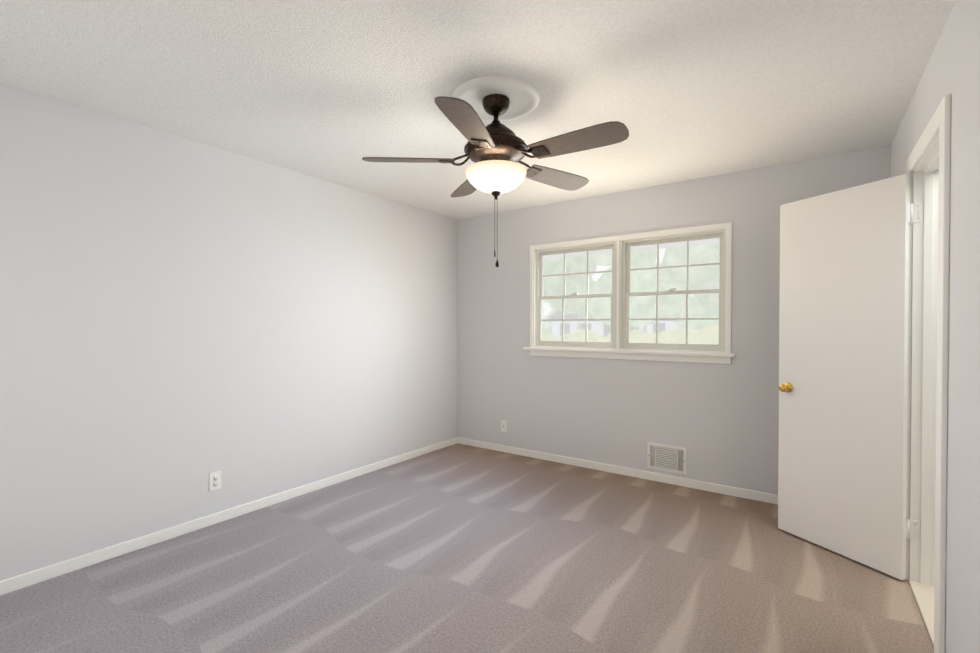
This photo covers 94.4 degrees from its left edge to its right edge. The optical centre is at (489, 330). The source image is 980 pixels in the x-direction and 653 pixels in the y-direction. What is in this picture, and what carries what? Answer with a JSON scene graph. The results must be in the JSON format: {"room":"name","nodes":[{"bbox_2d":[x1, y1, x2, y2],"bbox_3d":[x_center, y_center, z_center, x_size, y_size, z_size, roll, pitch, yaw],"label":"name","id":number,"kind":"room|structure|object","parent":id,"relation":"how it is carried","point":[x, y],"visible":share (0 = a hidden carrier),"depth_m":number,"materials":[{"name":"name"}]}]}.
{"room":"empty bedroom","nodes":[
{"label":"empty bedroom","id":0,"kind":"room"},
{"bbox_2d":[0,83,456,580],"bbox_3d":[-1.629,0.030,3.262,0.115,2.440,4.480,0,1,35],"label":"wall","id":1,"kind":"structure","parent":0,"point":[181,318],"depth_m":2.80,"materials":[{"name":"white paint"}]},
{"bbox_2d":[209,471,220,490],"bbox_3d":[-1.782,0.976,2.947,0.008,0.117,0.072,0,1,35],"label":"electrical outlet","id":2,"kind":"object","parent":1,"relation":"attached to","point":[214,480],"visible":1,"depth_m":2.94,"materials":[{"name":"white plastic"}]},
{"bbox_2d":[0,437,455,595],"bbox_3d":[-1.575,1.217,3.237,0.016,0.068,4.250,0,1,35],"label":"baseboard","id":3,"kind":"structure","parent":1,"relation":"attached to","point":[18,582],"depth_m":2.80,"materials":[{"name":"white paint"}]},
{"bbox_2d":[0,443,933,652],"bbox_3d":[-0.169,1.301,2.248,3.685,0.080,4.480,0,1,35],"label":"floor","id":4,"kind":"structure","parent":0,"point":[458,548],"depth_m":2.28,"materials":[{"name":"carpet"}]},
{"bbox_2d":[0,0,955,219],"bbox_3d":[0.375,-1.224,1.839,5.015,0.100,4.480,0,1,35],"label":"ceiling","id":5,"kind":"structure","parent":0,"point":[335,91],"depth_m":2.10,"materials":[{"name":"white paint"}]},
{"bbox_2d":[362,76,628,266],"bbox_3d":[0.075,-0.751,2.300,1.247,0.856,1.299,0,1,35],"label":"fan","id":6,"kind":"object","parent":5,"relation":"hanging from","point":[496,151],"visible":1,"depth_m":2.22,"materials":[{"name":"brown wood"}]},
{"bbox_2d":[457,145,890,494],"bbox_3d":[1.678,0.027,3.604,4.900,2.440,0.115,0,1,35],"label":"wall","id":7,"kind":"structure","parent":0,"point":[719,423],"depth_m":3.81,"materials":[{"name":"white paint"}]},
{"bbox_2d":[501,420,506,431],"bbox_3d":[0.140,0.974,4.619,0.072,0.117,0.012,0,1,35],"label":"electrical outlet","id":8,"kind":"object","parent":7,"relation":"attached to","point":[503,426],"visible":1,"depth_m":4.62,"materials":[{"name":"white plastic"}]},
{"bbox_2d":[456,437,777,504],"bbox_3d":[1.109,1.209,3.937,3.540,0.068,0.016,0,1,35],"label":"baseboard","id":9,"kind":"structure","parent":7,"relation":"attached to","point":[706,486],"depth_m":3.86,"materials":[{"name":"white paint"}]},
{"bbox_2d":[523,347,734,363],"bbox_3d":[1.092,0.208,3.938,1.830,0.079,0.075,0,1,35],"label":"window sill","id":10,"kind":"structure","parent":7,"relation":"attached to","point":[717,358],"depth_m":3.82,"materials":[{"name":"white paint"}]},
{"bbox_2d":[530,222,731,353],"bbox_3d":[1.137,-0.326,3.970,1.746,0.988,0.122,0,1,35],"label":"window","id":11,"kind":"structure","parent":7,"relation":"in","point":[621,294],"depth_m":3.92,"materials":[{"name":"white plastic"}]},
{"bbox_2d":[647,442,685,474],"bbox_3d":[1.440,1.041,3.706,0.305,0.214,0.010,0,1,35],"label":"air vent","id":12,"kind":"object","parent":7,"relation":"in","point":[668,458],"visible":1,"depth_m":3.70,"materials":[{"name":"white plastic"}]},
{"bbox_2d":[891,0,979,652],"bbox_3d":[1.385,0.053,1.142,0.115,2.440,4.250,0,1,35],"label":"wall","id":13,"kind":"structure","parent":0,"point":[952,68],"depth_m":1.53,"materials":[{"name":"white paint"}]},
{"bbox_2d":[778,174,909,579],"bbox_3d":[1.951,0.233,2.558,0.160,2.026,0.640,0,1,-23],"label":"door","id":14,"kind":"structure","parent":13,"relation":"in","point":[843,355],"depth_m":2.49,"materials":[{"name":"white paint"}]},
{"bbox_2d":[905,94,950,652],"bbox_3d":[1.968,0.197,1.972,0.151,2.134,0.824,0,1,35],"label":"door frame","id":15,"kind":"structure","parent":13,"relation":"attached to","point":[928,166],"depth_m":2.22,"materials":[{"name":"white paint"}]},
{"label":"outside","id":16,"kind":"structure","parent":0,"visible":0},
{"bbox_2d":[542,238,719,344],"bbox_3d":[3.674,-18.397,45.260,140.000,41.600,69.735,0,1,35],"label":"window panes","id":17,"kind":"object","parent":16,"point":[650,283],"depth_m":26.89,"materials":[{"name":"clear glass"}]}
]}

